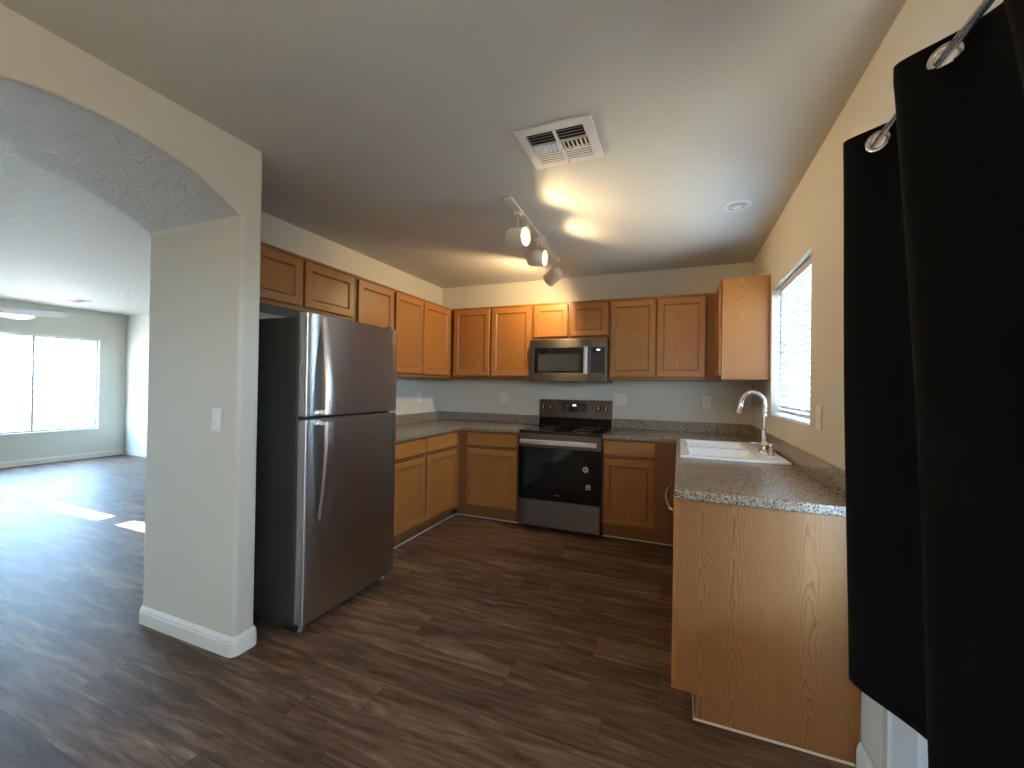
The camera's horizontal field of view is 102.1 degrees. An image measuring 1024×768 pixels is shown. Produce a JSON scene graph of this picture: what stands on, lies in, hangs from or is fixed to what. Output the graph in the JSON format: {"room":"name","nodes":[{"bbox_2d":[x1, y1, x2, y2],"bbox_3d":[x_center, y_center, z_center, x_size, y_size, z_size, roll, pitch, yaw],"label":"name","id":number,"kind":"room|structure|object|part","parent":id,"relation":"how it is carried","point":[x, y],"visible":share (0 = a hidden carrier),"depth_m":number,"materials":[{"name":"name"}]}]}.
{"room":"kitchen","nodes":[
{"label":"kitchen","id":0,"kind":"room"},
{"bbox_2d":[0,299,126,461],"bbox_3d":[-8.323,-0.030,4.216,0.150,2.487,7.000,1,0,22],"label":"wall","id":1,"kind":"structure","parent":0,"point":[109,329],"depth_m":6.96,"materials":[{"name":"beige paint"}]},
{"bbox_2d":[0,332,99,435],"bbox_3d":[-7.411,0.000,6.414,0.140,1.517,1.560,1,0,22],"label":"window","id":2,"kind":"structure","parent":1,"relation":"in","point":[32,369],"depth_m":6.47,"materials":[{"name":"silver metal"}]},
{"bbox_3d":[-7.395,0.750,6.399,0.080,0.018,1.560,1,0,22],"label":"sill","id":3,"kind":"part","parent":2,"relation":"part of","materials":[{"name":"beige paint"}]},
{"bbox_2d":[0,4,261,636],"bbox_3d":[-2.405,0.041,0.306,0.742,2.487,4.170,1,0,22],"label":"wall","id":4,"kind":"structure","parent":0,"point":[193,185],"depth_m":2.03,"materials":[{"name":"beige paint"}]},
{"bbox_2d":[211,407,221,430],"bbox_3d":[-1.463,0.175,2.048,0.072,0.116,0.011,1,0,22],"label":"light switch","id":5,"kind":"object","parent":4,"relation":"attached to","point":[216,425],"visible":1,"depth_m":2.04,"materials":[{"name":"white plastic"}]},
{"bbox_2d":[259,211,442,414],"bbox_3d":[-1.411,0.077,3.679,0.065,2.487,2.830,1,0,22],"label":"wall","id":6,"kind":"structure","parent":0,"point":[276,232],"depth_m":3.81,"materials":[{"name":"beige paint"}]},
{"bbox_2d":[259,242,354,320],"bbox_3d":[-1.547,-0.670,2.778,0.334,0.365,1.036,1,0,22],"label":"upper cabinet","id":7,"kind":"object","parent":6,"relation":"attached to","point":[291,284],"visible":0.48,"depth_m":2.76,"materials":[{"name":"brown wood"}]},
{"bbox_3d":[-1.480,-0.670,2.530,0.006,0.181,0.336,1,0,22],"label":"door panel","id":8,"kind":"part","parent":7,"relation":"part of","materials":[{"name":"brown wood"}]},
{"bbox_3d":[-1.478,-0.670,2.529,0.019,0.305,0.460,1,0,22],"label":"door","id":9,"kind":"part","parent":7,"relation":"part of","materials":[{"name":"brown wood"}]},
{"bbox_3d":[-1.411,-0.844,2.725,0.018,0.012,1.036,1,0,22],"label":"moulding","id":10,"kind":"part","parent":7,"relation":"part of","materials":[{"name":"brown wood"}]},
{"bbox_3d":[-1.299,-0.664,2.972,0.019,0.305,0.450,1,0,22],"label":"door","id":11,"kind":"part","parent":7,"relation":"part of","materials":[{"name":"brown wood"}]},
{"bbox_3d":[-1.301,-0.665,2.973,0.006,0.181,0.326,1,0,22],"label":"door panel","id":12,"kind":"part","parent":7,"relation":"part of","materials":[{"name":"brown wood"}]},
{"bbox_2d":[354,275,393,327],"bbox_3d":[-1.268,-0.461,3.476,0.334,0.765,0.468,1,0,22],"label":"upper cabinet","id":13,"kind":"object","parent":6,"relation":"attached to","point":[373,301],"visible":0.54,"depth_m":3.38,"materials":[{"name":"brown wood"}]},
{"bbox_3d":[-1.130,-0.835,3.425,0.018,0.012,0.468,1,0,22],"label":"moulding","id":14,"kind":"part","parent":13,"relation":"part of","materials":[{"name":"brown wood"}]},
{"bbox_3d":[-1.123,-0.459,3.422,0.006,0.581,0.308,1,0,22],"label":"door panel","id":15,"kind":"part","parent":13,"relation":"part of","materials":[{"name":"brown wood"}]},
{"bbox_2d":[417,392,420,402],"bbox_3d":[-1.019,0.147,4.555,0.009,0.116,0.072,1,0,22],"label":"wall outlet","id":16,"kind":"object","parent":6,"relation":"attached to","point":[418,393],"visible":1,"depth_m":4.54,"materials":[{"name":"white plastic"}]},
{"bbox_2d":[394,289,455,378],"bbox_3d":[-0.934,-0.451,4.306,0.334,0.765,1.317,1,0,22],"label":"upper cabinet","id":17,"kind":"object","parent":6,"relation":"attached to","point":[425,328],"visible":0.65,"depth_m":4.03,"materials":[{"name":"brown wood"}]},
{"bbox_3d":[-0.951,-0.454,3.844,0.019,0.705,0.424,1,0,22],"label":"door","id":18,"kind":"part","parent":17,"relation":"part of","materials":[{"name":"brown wood"}]},
{"bbox_3d":[-0.953,-0.454,3.845,0.006,0.581,0.300,1,0,22],"label":"door panel","id":19,"kind":"part","parent":17,"relation":"part of","materials":[{"name":"brown wood"}]},
{"bbox_3d":[-0.795,-0.825,4.255,0.018,0.012,1.317,1,0,22],"label":"moulding","id":20,"kind":"part","parent":17,"relation":"part of","materials":[{"name":"brown wood"}]},
{"bbox_3d":[-0.775,-0.448,4.281,0.019,0.705,0.494,1,0,22],"label":"door","id":21,"kind":"part","parent":17,"relation":"part of","materials":[{"name":"brown wood"}]},
{"bbox_3d":[-0.777,-0.448,4.282,0.006,0.581,0.370,1,0,22],"label":"door panel","id":22,"kind":"part","parent":17,"relation":"part of","materials":[{"name":"brown wood"}]},
{"bbox_2d":[396,411,539,424],"bbox_3d":[-0.635,0.371,3.836,1.260,0.098,1.948,1,0,22],"label":"backsplash","id":23,"kind":"structure","parent":6,"relation":"attached to","point":[446,415],"depth_m":4.66,"materials":[{"name":"stone"}]},
{"bbox_2d":[0,454,856,767],"bbox_3d":[-3.714,1.336,2.343,10.133,0.120,7.300,1,0,22],"label":"floor","id":24,"kind":"structure","parent":0,"point":[485,643],"depth_m":1.97,"materials":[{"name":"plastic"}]},
{"bbox_2d":[139,605,256,657],"bbox_3d":[-1.575,1.264,2.406,0.774,0.092,0.626,1,0,22],"label":"baseboard","id":25,"kind":"object","parent":24,"relation":"on","point":[221,644],"visible":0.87,"depth_m":2.07,"materials":[{"name":"white paint"}]},
{"bbox_2d":[253,312,396,632],"bbox_3d":[-1.271,0.462,2.620,0.875,1.707,0.744,1,0,22],"label":"refrigerator","id":26,"kind":"object","parent":24,"relation":"on","point":[324,510],"visible":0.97,"depth_m":2.26,"materials":[{"name":"grey metal"}]},
{"bbox_3d":[-0.997,0.466,2.222,0.068,0.535,0.067,1,0,22],"label":"handle","id":27,"kind":"part","parent":26,"relation":"part of","materials":[{"name":"silver metal"}]},
{"bbox_3d":[-0.988,-0.097,2.225,0.068,0.519,0.067,1,0,22],"label":"handle","id":28,"kind":"part","parent":26,"relation":"part of","materials":[{"name":"silver metal"}]},
{"bbox_3d":[-0.960,0.725,2.492,0.064,1.068,0.744,1,0,22],"label":"door","id":29,"kind":"part","parent":26,"relation":"part of","materials":[{"name":"silver metal"}]},
{"bbox_3d":[-0.946,-0.098,2.497,0.064,0.546,0.744,1,0,22],"label":"freezer door","id":30,"kind":"part","parent":26,"relation":"part of","materials":[{"name":"silver metal"}]},
{"bbox_2d":[394,430,459,546],"bbox_3d":[-1.051,0.889,3.669,0.626,0.872,1.330,1,0,22],"label":"base cabinet","id":31,"kind":"object","parent":24,"relation":"on","point":[426,493],"visible":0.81,"depth_m":3.60,"materials":[{"name":"brown wood"}]},
{"bbox_3d":[-0.842,0.905,3.384,0.006,0.431,0.323,1,0,22],"label":"door panel","id":32,"kind":"part","parent":31,"relation":"part of","materials":[{"name":"brown wood"}]},
{"bbox_3d":[-0.839,0.905,3.383,0.019,0.555,0.447,1,0,22],"label":"door","id":33,"kind":"part","parent":31,"relation":"part of","materials":[{"name":"brown wood"}]},
{"bbox_3d":[-0.833,0.532,3.385,0.019,0.122,0.447,1,0,22],"label":"drawer","id":34,"kind":"part","parent":31,"relation":"part of","materials":[{"name":"brown wood"}]},
{"bbox_3d":[-0.650,0.911,3.852,0.019,0.555,0.518,1,0,22],"label":"door","id":35,"kind":"part","parent":31,"relation":"part of","materials":[{"name":"brown wood"}]},
{"bbox_3d":[-0.644,0.538,3.854,0.019,0.122,0.518,1,0,22],"label":"drawer","id":36,"kind":"part","parent":31,"relation":"part of","materials":[{"name":"brown wood"}]},
{"bbox_3d":[-0.653,0.911,3.853,0.006,0.431,0.394,1,0,22],"label":"door panel","id":37,"kind":"part","parent":31,"relation":"part of","materials":[{"name":"brown wood"}]},
{"bbox_2d":[395,411,539,442],"bbox_3d":[-0.636,0.391,3.836,1.260,0.138,1.948,1,0,22],"label":"countertop","id":38,"kind":"structure","parent":31,"relation":"on","point":[417,425],"depth_m":4.39,"materials":[{"name":"stone"}]},
{"bbox_2d":[394,513,517,548],"bbox_3d":[-0.504,1.328,3.478,0.725,0.010,1.405,1,0,22],"label":"trim","id":39,"kind":"structure","parent":24,"relation":"on","point":[455,513],"depth_m":4.01,"materials":[{"name":"beige paint"}]},
{"bbox_2d":[457,430,518,521],"bbox_3d":[-0.397,0.904,4.446,1.260,0.872,0.626,1,0,22],"label":"base cabinet","id":40,"kind":"object","parent":24,"relation":"on","point":[488,462],"visible":0.6,"depth_m":4.05,"materials":[{"name":"brown wood"}]},
{"bbox_3d":[-0.200,0.920,4.041,0.412,0.431,0.006,1,0,22],"label":"door panel","id":41,"kind":"part","parent":40,"relation":"part of","materials":[{"name":"brown wood"}]},
{"bbox_3d":[-0.201,0.920,4.039,0.536,0.555,0.019,1,0,22],"label":"door","id":42,"kind":"part","parent":40,"relation":"part of","materials":[{"name":"brown wood"}]},
{"bbox_3d":[-0.195,0.546,4.041,0.536,0.122,0.019,1,0,22],"label":"drawer","id":43,"kind":"part","parent":40,"relation":"part of","materials":[{"name":"brown wood"}]},
{"bbox_2d":[518,399,612,536],"bbox_3d":[0.523,0.757,4.006,0.767,1.191,0.702,1,0,22],"label":"electric range","id":44,"kind":"object","parent":24,"relation":"on","point":[560,466],"visible":0.98,"depth_m":3.76,"materials":[{"name":"grey metal"}]},
{"bbox_3d":[0.405,0.529,3.705,0.705,0.042,0.050,1,0,22],"label":"handle","id":45,"kind":"part","parent":44,"relation":"part of","materials":[{"name":"silver metal"}]},
{"bbox_3d":[0.413,1.185,3.745,0.759,0.241,0.038,1,0,22],"label":"storage drawer","id":46,"kind":"part","parent":44,"relation":"part of","materials":[{"name":"silver metal"}]},
{"bbox_2d":[518,446,600,506],"bbox_3d":[0.417,0.822,3.745,0.759,0.473,0.043,1,0,22],"label":"oven","id":47,"kind":"object","parent":44,"relation":"in","point":[560,475],"depth_m":3.72,"materials":[{"name":"black glass"}]},
{"bbox_3d":[0.422,0.524,3.748,0.759,0.118,0.042,1,0,22],"label":"door trim","id":48,"kind":"part","parent":44,"relation":"part of","materials":[{"name":"silver metal"}]},
{"bbox_2d":[519,425,610,435],"bbox_3d":[0.530,0.444,4.012,0.765,0.018,0.583,1,0,22],"label":"cooktop","id":49,"kind":"object","parent":44,"relation":"in","point":[538,430],"depth_m":3.88,"materials":[{"name":"black glass"}]},
{"bbox_3d":[0.646,0.247,4.301,0.260,0.090,0.012,1,0,22],"label":"display panel","id":50,"kind":"part","parent":44,"relation":"part of","materials":[{"name":"black glass"}]},
{"bbox_2d":[603,535,672,545],"bbox_3d":[1.129,1.356,3.574,0.683,0.008,0.008,1,0,22],"label":"trim","id":51,"kind":"structure","parent":24,"relation":"on","point":[603,535],"depth_m":3.58,"materials":[{"name":"beige paint"}]},
{"bbox_2d":[602,439,675,544],"bbox_3d":[1.191,0.926,3.806,0.616,0.872,0.626,1,0,22],"label":"base cabinet","id":52,"kind":"object","parent":24,"relation":"on","point":[637,475],"visible":0.74,"depth_m":3.53,"materials":[{"name":"brown wood"}]},
{"bbox_3d":[0.999,0.936,3.558,0.302,0.431,0.006,1,0,22],"label":"door panel","id":53,"kind":"part","parent":52,"relation":"part of","materials":[{"name":"brown wood"}]},
{"bbox_3d":[0.999,0.936,3.556,0.426,0.555,0.019,1,0,22],"label":"door","id":54,"kind":"part","parent":52,"relation":"part of","materials":[{"name":"brown wood"}]},
{"bbox_3d":[1.004,0.562,3.558,0.426,0.122,0.019,1,0,22],"label":"drawer","id":55,"kind":"part","parent":52,"relation":"part of","materials":[{"name":"brown wood"}]},
{"bbox_2d":[664,483,678,675],"bbox_3d":[1.032,0.914,1.916,0.626,0.869,0.596,1,0,22],"label":"dishwasher","id":56,"kind":"object","parent":24,"relation":"on","point":[670,486],"visible":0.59,"depth_m":1.90,"materials":[{"name":"grey plastic"}]},
{"bbox_3d":[0.773,0.546,2.024,0.056,0.017,0.526,1,0,22],"label":"handle","id":57,"kind":"part","parent":56,"relation":"part of","materials":[{"name":"silver metal"}]},
{"bbox_2d":[671,498,859,762],"bbox_3d":[0.950,0.909,1.590,0.624,0.871,0.022,1,0,22],"label":"cabinet end panel","id":58,"kind":"object","parent":24,"relation":"on","point":[760,613],"visible":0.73,"depth_m":1.57,"materials":[{"name":"brown wood"}]},
{"bbox_3d":[1.528,0.927,3.025,0.626,0.872,1.822,1,0,22],"label":"base cabinet","id":59,"kind":"object","parent":24,"relation":"on","visible":0},
{"bbox_2d":[602,419,845,516],"bbox_3d":[1.133,0.413,2.831,1.227,0.138,2.490,1,0,22],"label":"countertop","id":60,"kind":"structure","parent":59,"relation":"on","point":[811,484],"depth_m":1.95,"materials":[{"name":"stone"}]},
{"bbox_2d":[680,439,791,464],"bbox_3d":[1.423,0.528,2.764,0.563,0.196,0.880,1,0,22],"label":"sink","id":61,"kind":"object","parent":60,"relation":"in","point":[689,448],"visible":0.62,"depth_m":2.74,"materials":[{"name":"white ceramic"}]},
{"bbox_3d":[1.451,0.532,2.977,0.382,0.191,0.385,1,0,22],"label":"bowl","id":62,"kind":"part","parent":61,"relation":"part of","materials":[{"name":"white ceramic"}]},
{"bbox_3d":[1.295,0.528,2.590,0.382,0.191,0.385,1,0,22],"label":"bowl","id":63,"kind":"part","parent":61,"relation":"part of","materials":[{"name":"white ceramic"}]},
{"bbox_2d":[762,443,774,456],"bbox_3d":[1.535,0.393,2.478,0.069,0.074,0.044,1,0,22],"label":"soap dispenser","id":64,"kind":"object","parent":61,"relation":"on","point":[770,449],"visible":1,"depth_m":2.46,"materials":[{"name":"silver metal"}]},
{"bbox_2d":[735,390,768,453],"bbox_3d":[1.521,0.235,2.636,0.101,0.391,0.210,1,0,-44],"label":"faucet","id":65,"kind":"object","parent":60,"relation":"on","point":[763,449],"visible":0.94,"depth_m":2.59,"materials":[{"name":"silver metal"}]},
{"bbox_2d":[124,262,752,451],"bbox_3d":[-2.358,0.074,5.667,10.133,2.487,0.150,1,0,22],"label":"wall","id":66,"kind":"structure","parent":0,"point":[646,400],"depth_m":4.37,"materials":[{"name":"beige paint"}]},
{"bbox_2d":[0,449,145,467],"bbox_3d":[-4.621,1.228,4.542,6.505,0.092,3.600,1,0,22],"label":"baseboard","id":67,"kind":"structure","parent":66,"relation":"attached to","point":[7,464],"depth_m":6.76,"materials":[{"name":"beige paint"}]},
{"bbox_2d":[453,304,532,379],"bbox_3d":[-0.164,-0.437,4.527,0.923,0.765,0.334,1,0,22],"label":"upper cabinet","id":68,"kind":"object","parent":66,"relation":"attached to","point":[493,342],"visible":0.8,"depth_m":4.36,"materials":[{"name":"brown wood"}]},
{"bbox_3d":[-0.437,-0.442,4.470,0.309,0.581,0.006,1,0,22],"label":"door panel","id":69,"kind":"part","parent":68,"relation":"part of","materials":[{"name":"brown wood"}]},
{"bbox_3d":[-0.438,-0.442,4.468,0.433,0.705,0.019,1,0,22],"label":"door","id":70,"kind":"part","parent":68,"relation":"part of","materials":[{"name":"brown wood"}]},
{"bbox_3d":[-0.212,-0.815,4.396,0.923,0.012,0.018,1,0,22],"label":"moulding","id":71,"kind":"part","parent":68,"relation":"part of","materials":[{"name":"brown wood"}]},
{"bbox_3d":[-0.012,-0.436,4.298,0.315,0.581,0.006,1,0,22],"label":"door panel","id":72,"kind":"part","parent":68,"relation":"part of","materials":[{"name":"brown wood"}]},
{"bbox_3d":[-0.013,-0.436,4.296,0.439,0.705,0.019,1,0,22],"label":"door","id":73,"kind":"part","parent":68,"relation":"part of","materials":[{"name":"brown wood"}]},
{"bbox_2d":[500,393,508,402],"bbox_3d":[-0.086,0.158,4.663,0.118,0.116,0.011,1,0,22],"label":"wall outlet","id":74,"kind":"object","parent":66,"relation":"attached to","point":[504,397],"visible":1,"depth_m":4.66,"materials":[{"name":"white plastic"}]},
{"bbox_2d":[533,299,609,339],"bbox_3d":[0.624,-0.622,4.212,0.766,0.373,0.334,1,0,22],"label":"upper cabinet","id":75,"kind":"object","parent":66,"relation":"attached to","point":[588,319],"visible":0.76,"depth_m":4.05,"materials":[{"name":"brown wood"}]},
{"bbox_3d":[0.387,-0.627,4.137,0.352,0.313,0.019,1,0,22],"label":"door","id":76,"kind":"part","parent":75,"relation":"part of","materials":[{"name":"brown wood"}]},
{"bbox_3d":[0.388,-0.626,4.140,0.228,0.189,0.006,1,0,22],"label":"door panel","id":77,"kind":"part","parent":75,"relation":"part of","materials":[{"name":"brown wood"}]},
{"bbox_2d":[530,338,612,382],"bbox_3d":[0.597,-0.223,4.157,0.760,0.419,0.441,1,0,22],"label":"microwave","id":78,"kind":"object","parent":75,"relation":"attached to","point":[561,360],"visible":0.99,"depth_m":3.98,"materials":[{"name":"grey metal"}]},
{"bbox_3d":[0.454,-0.229,4.038,0.493,0.241,0.026,1,0,22],"label":"door glass","id":79,"kind":"part","parent":78,"relation":"part of","materials":[{"name":"black glass"}]},
{"bbox_3d":[0.458,-0.229,4.034,0.595,0.409,0.029,1,0,22],"label":"door","id":80,"kind":"part","parent":78,"relation":"part of","materials":[{"name":"silver metal"}]},
{"bbox_3d":[0.694,-0.224,3.902,0.035,0.258,0.040,1,0,22],"label":"handle","id":81,"kind":"part","parent":78,"relation":"part of","materials":[{"name":"silver metal"}]},
{"bbox_3d":[0.808,-0.224,3.895,0.126,0.241,0.026,1,0,22],"label":"control panel","id":82,"kind":"part","parent":78,"relation":"part of","materials":[{"name":"black plastic"}]},
{"bbox_3d":[0.573,-0.804,4.080,0.766,0.012,0.018,1,0,22],"label":"moulding","id":83,"kind":"part","parent":75,"relation":"part of","materials":[{"name":"brown wood"}]},
{"bbox_3d":[0.741,-0.622,3.995,0.359,0.313,0.019,1,0,22],"label":"door","id":84,"kind":"part","parent":75,"relation":"part of","materials":[{"name":"brown wood"}]},
{"bbox_3d":[0.742,-0.622,3.997,0.235,0.189,0.006,1,0,22],"label":"door panel","id":85,"kind":"part","parent":75,"relation":"part of","materials":[{"name":"brown wood"}]},
{"bbox_2d":[615,394,626,405],"bbox_3d":[1.097,0.159,4.187,0.118,0.116,0.011,1,0,22],"label":"wall outlet","id":86,"kind":"object","parent":66,"relation":"attached to","point":[620,399],"visible":1,"depth_m":4.18,"materials":[{"name":"white plastic"}]},
{"bbox_2d":[609,292,715,380],"bbox_3d":[1.401,-0.416,3.896,0.913,0.765,0.334,1,0,22],"label":"upper cabinet","id":87,"kind":"object","parent":66,"relation":"attached to","point":[669,337],"visible":0.85,"depth_m":3.73,"materials":[{"name":"brown wood"}]},
{"bbox_3d":[1.119,-0.421,3.843,0.277,0.581,0.006,1,0,22],"label":"door panel","id":88,"kind":"part","parent":87,"relation":"part of","materials":[{"name":"brown wood"}]},
{"bbox_3d":[1.118,-0.421,3.841,0.401,0.705,0.019,1,0,22],"label":"door","id":89,"kind":"part","parent":87,"relation":"part of","materials":[{"name":"brown wood"}]},
{"bbox_3d":[1.354,-0.794,3.765,0.913,0.012,0.018,1,0,22],"label":"moulding","id":90,"kind":"part","parent":87,"relation":"part of","materials":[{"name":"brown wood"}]},
{"bbox_3d":[1.504,-0.415,3.688,0.277,0.581,0.006,1,0,22],"label":"door panel","id":91,"kind":"part","parent":87,"relation":"part of","materials":[{"name":"brown wood"}]},
{"bbox_3d":[1.503,-0.415,3.685,0.401,0.705,0.019,1,0,22],"label":"door","id":92,"kind":"part","parent":87,"relation":"part of","materials":[{"name":"brown wood"}]},
{"bbox_2d":[703,396,710,407],"bbox_3d":[1.832,0.169,3.892,0.072,0.116,0.009,1,0,22],"label":"wall outlet","id":93,"kind":"object","parent":66,"relation":"attached to","point":[706,399],"visible":1,"depth_m":3.89,"materials":[{"name":"white plastic"}]},
{"bbox_2d":[705,398,708,405],"bbox_3d":[1.831,0.169,3.889,0.032,0.068,0.002,1,0,22],"label":"socket","id":94,"kind":"object","parent":93,"relation":"attached to","point":[706,399],"depth_m":3.89,"materials":[{"name":"white plastic"}]},
{"bbox_2d":[0,0,905,314],"bbox_3d":[-3.672,-1.286,2.359,10.133,0.150,7.300,1,0,22],"label":"ceiling","id":95,"kind":"structure","parent":0,"point":[382,130],"depth_m":1.81,"materials":[{"name":"grey paint"}]},
{"bbox_2d":[0,307,68,319],"bbox_3d":[-5.438,-0.910,4.080,1.344,0.636,1.283,1,0,22],"label":"ceiling fan","id":96,"kind":"object","parent":95,"relation":"hanging from","point":[12,313],"visible":1,"depth_m":4.41,"materials":[{"name":"white plastic"}]},
{"bbox_3d":[-5.523,-0.760,4.551,0.170,0.008,0.540,-15,4,-14],"label":"blade","id":97,"kind":"part","parent":96,"relation":"part of","materials":[{"name":"white plastic"}]},
{"bbox_2d":[66,299,91,302],"bbox_3d":[-6.407,-1.226,6.133,0.320,0.011,0.160,1,0,22],"label":"ceiling vent","id":98,"kind":"object","parent":95,"relation":"in","point":[75,300],"visible":1,"depth_m":6.12,"materials":[{"name":"white metal"}]},
{"bbox_2d":[504,196,562,285],"bbox_3d":[0.190,-1.008,3.171,0.175,0.271,1.333,1,0,20],"label":"track light","id":99,"kind":"object","parent":95,"relation":"attached to","point":[518,236],"visible":1,"depth_m":3.09,"materials":[{"name":"beige metal"}]},
{"bbox_3d":[0.070,-0.963,2.709,0.023,0.099,0.100,1,0,33],"label":"bulb","id":100,"kind":"part","parent":99,"relation":"part of","materials":[{"name":"white glass"}]},
{"bbox_2d":[513,114,603,169],"bbox_3d":[0.232,-1.136,1.980,0.355,0.028,0.338,1,0,22],"label":"ceiling vent","id":101,"kind":"object","parent":95,"relation":"in","point":[574,139],"visible":1,"depth_m":1.96,"materials":[{"name":"white metal"}]},
{"bbox_2d":[721,199,753,211],"bbox_3d":[1.418,-1.117,2.611,0.184,0.020,0.184,1,0,22],"label":"recessed light","id":102,"kind":"object","parent":95,"relation":"in","point":[738,204],"visible":1,"depth_m":2.59,"materials":[{"name":"white plastic"}]},
{"bbox_2d":[751,0,1002,767],"bbox_3d":[0.936,0.095,0.485,0.150,2.487,7.000,1,0,22],"label":"wall","id":103,"kind":"structure","parent":0,"point":[810,224],"depth_m":1.81,"materials":[{"name":"beige paint"}]},
{"bbox_2d":[714,275,770,381],"bbox_3d":[1.876,-0.411,3.454,0.334,0.765,0.797,1,0,22],"label":"upper cabinet","id":104,"kind":"object","parent":103,"relation":"attached to","point":[742,304],"visible":0.86,"depth_m":3.09,"materials":[{"name":"brown wood"}]},
{"bbox_3d":[1.670,-0.415,3.357,0.006,0.581,0.316,1,0,22],"label":"door panel","id":105,"kind":"part","parent":104,"relation":"part of","materials":[{"name":"brown wood"}]},
{"bbox_3d":[1.668,-0.415,3.358,0.019,0.705,0.440,1,0,22],"label":"door","id":106,"kind":"part","parent":104,"relation":"part of","materials":[{"name":"brown wood"}]},
{"bbox_2d":[692,693,854,766],"bbox_3d":[1.056,1.345,1.780,0.524,0.006,0.480,1,0,22],"label":"trim","id":107,"kind":"structure","parent":103,"relation":"attached to","point":[694,718],"depth_m":1.56,"materials":[{"name":"beige paint"}]},
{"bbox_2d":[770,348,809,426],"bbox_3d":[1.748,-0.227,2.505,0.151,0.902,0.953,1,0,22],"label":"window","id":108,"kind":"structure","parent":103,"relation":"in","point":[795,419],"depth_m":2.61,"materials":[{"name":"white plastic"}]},
{"bbox_3d":[1.720,0.216,2.510,0.105,0.014,0.953,1,0,22],"label":"sill","id":109,"kind":"part","parent":108,"relation":"part of","materials":[{"name":"white paint"}]},
{"bbox_2d":[777,256,811,418],"bbox_3d":[1.729,-0.241,2.512,0.062,0.870,0.931,1,0,22],"label":"window blind","id":110,"kind":"object","parent":108,"relation":"attached to","point":[795,304],"visible":0.62,"depth_m":2.55,"materials":[{"name":"white plastic"}]},
{"bbox_3d":[1.866,-0.224,2.830,0.002,0.793,0.002,1,0,22],"label":"cord","id":111,"kind":"part","parent":110,"relation":"part of","materials":[{"name":"grey plastic"}]},
{"bbox_3d":[1.730,0.185,2.507,0.024,0.018,0.931,1,0,22],"label":"rail","id":112,"kind":"part","parent":110,"relation":"part of","materials":[{"name":"grey plastic"}]},
{"bbox_3d":[1.797,-0.227,2.485,0.045,0.901,0.953,1,0,22],"label":"frame","id":113,"kind":"part","parent":108,"relation":"part of","materials":[{"name":"white plastic"}]},
{"bbox_2d":[816,405,821,429],"bbox_3d":[1.434,0.156,1.939,0.011,0.116,0.072,1,0,22],"label":"light switch","id":114,"kind":"object","parent":103,"relation":"attached to","point":[818,407],"visible":1,"depth_m":1.92,"materials":[{"name":"white plastic"}]},
{"bbox_2d":[856,741,874,767],"bbox_3d":[1.194,1.303,1.389,0.016,0.092,0.153,1,0,22],"label":"baseboard","id":115,"kind":"structure","parent":103,"relation":"attached to","point":[863,760],"depth_m":1.42,"materials":[{"name":"beige paint"}]},
{"bbox_2d":[887,710,927,767],"bbox_3d":[0.777,0.319,0.099,0.130,2.028,2.568,1,0,22],"label":"door frame","id":116,"kind":"structure","parent":103,"relation":"in","point":[906,748],"depth_m":1.27,"materials":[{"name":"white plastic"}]},
{"bbox_3d":[1.018,0.326,0.664,0.035,1.966,1.278,1,0,22],"label":"panel","id":117,"kind":"part","parent":116,"relation":"part of","materials":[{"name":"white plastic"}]},
{"bbox_2d":[870,0,994,147],"bbox_3d":[0.627,-0.688,0.053,0.118,0.070,2.702,1,0,22],"label":"curtain rod","id":118,"kind":"object","parent":103,"relation":"attached to","point":[984,5],"visible":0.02,"depth_m":0.83,"materials":[{"name":"silver metal"}]},
{"bbox_2d":[843,0,1023,767],"bbox_3d":[0.778,0.053,0.573,0.122,1.564,1.381,1,0,22],"label":"curtain","id":119,"kind":"object","parent":118,"relation":"hanging from","point":[933,214],"visible":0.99,"depth_m":0.81,"materials":[{"name":"black fabric"}]},
{"label":"outside","id":120,"kind":"structure","parent":0,"visible":0},
{"bbox_2d":[0,396,92,431],"bbox_3d":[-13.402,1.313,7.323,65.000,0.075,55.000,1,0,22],"label":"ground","id":121,"kind":"structure","parent":120,"point":[76,411],"depth_m":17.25,"materials":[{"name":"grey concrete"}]},
{"bbox_2d":[0,334,30,411],"bbox_3d":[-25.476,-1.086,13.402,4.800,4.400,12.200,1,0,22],"label":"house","id":122,"kind":"structure","parent":121,"relation":"on","point":[7,343],"depth_m":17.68,"materials":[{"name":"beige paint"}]},
{"bbox_3d":[-21.957,0.090,16.768,0.039,2.200,1.700,1,0,22],"label":"garage door","id":123,"kind":"part","parent":122,"relation":"part of","materials":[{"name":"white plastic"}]}
]}

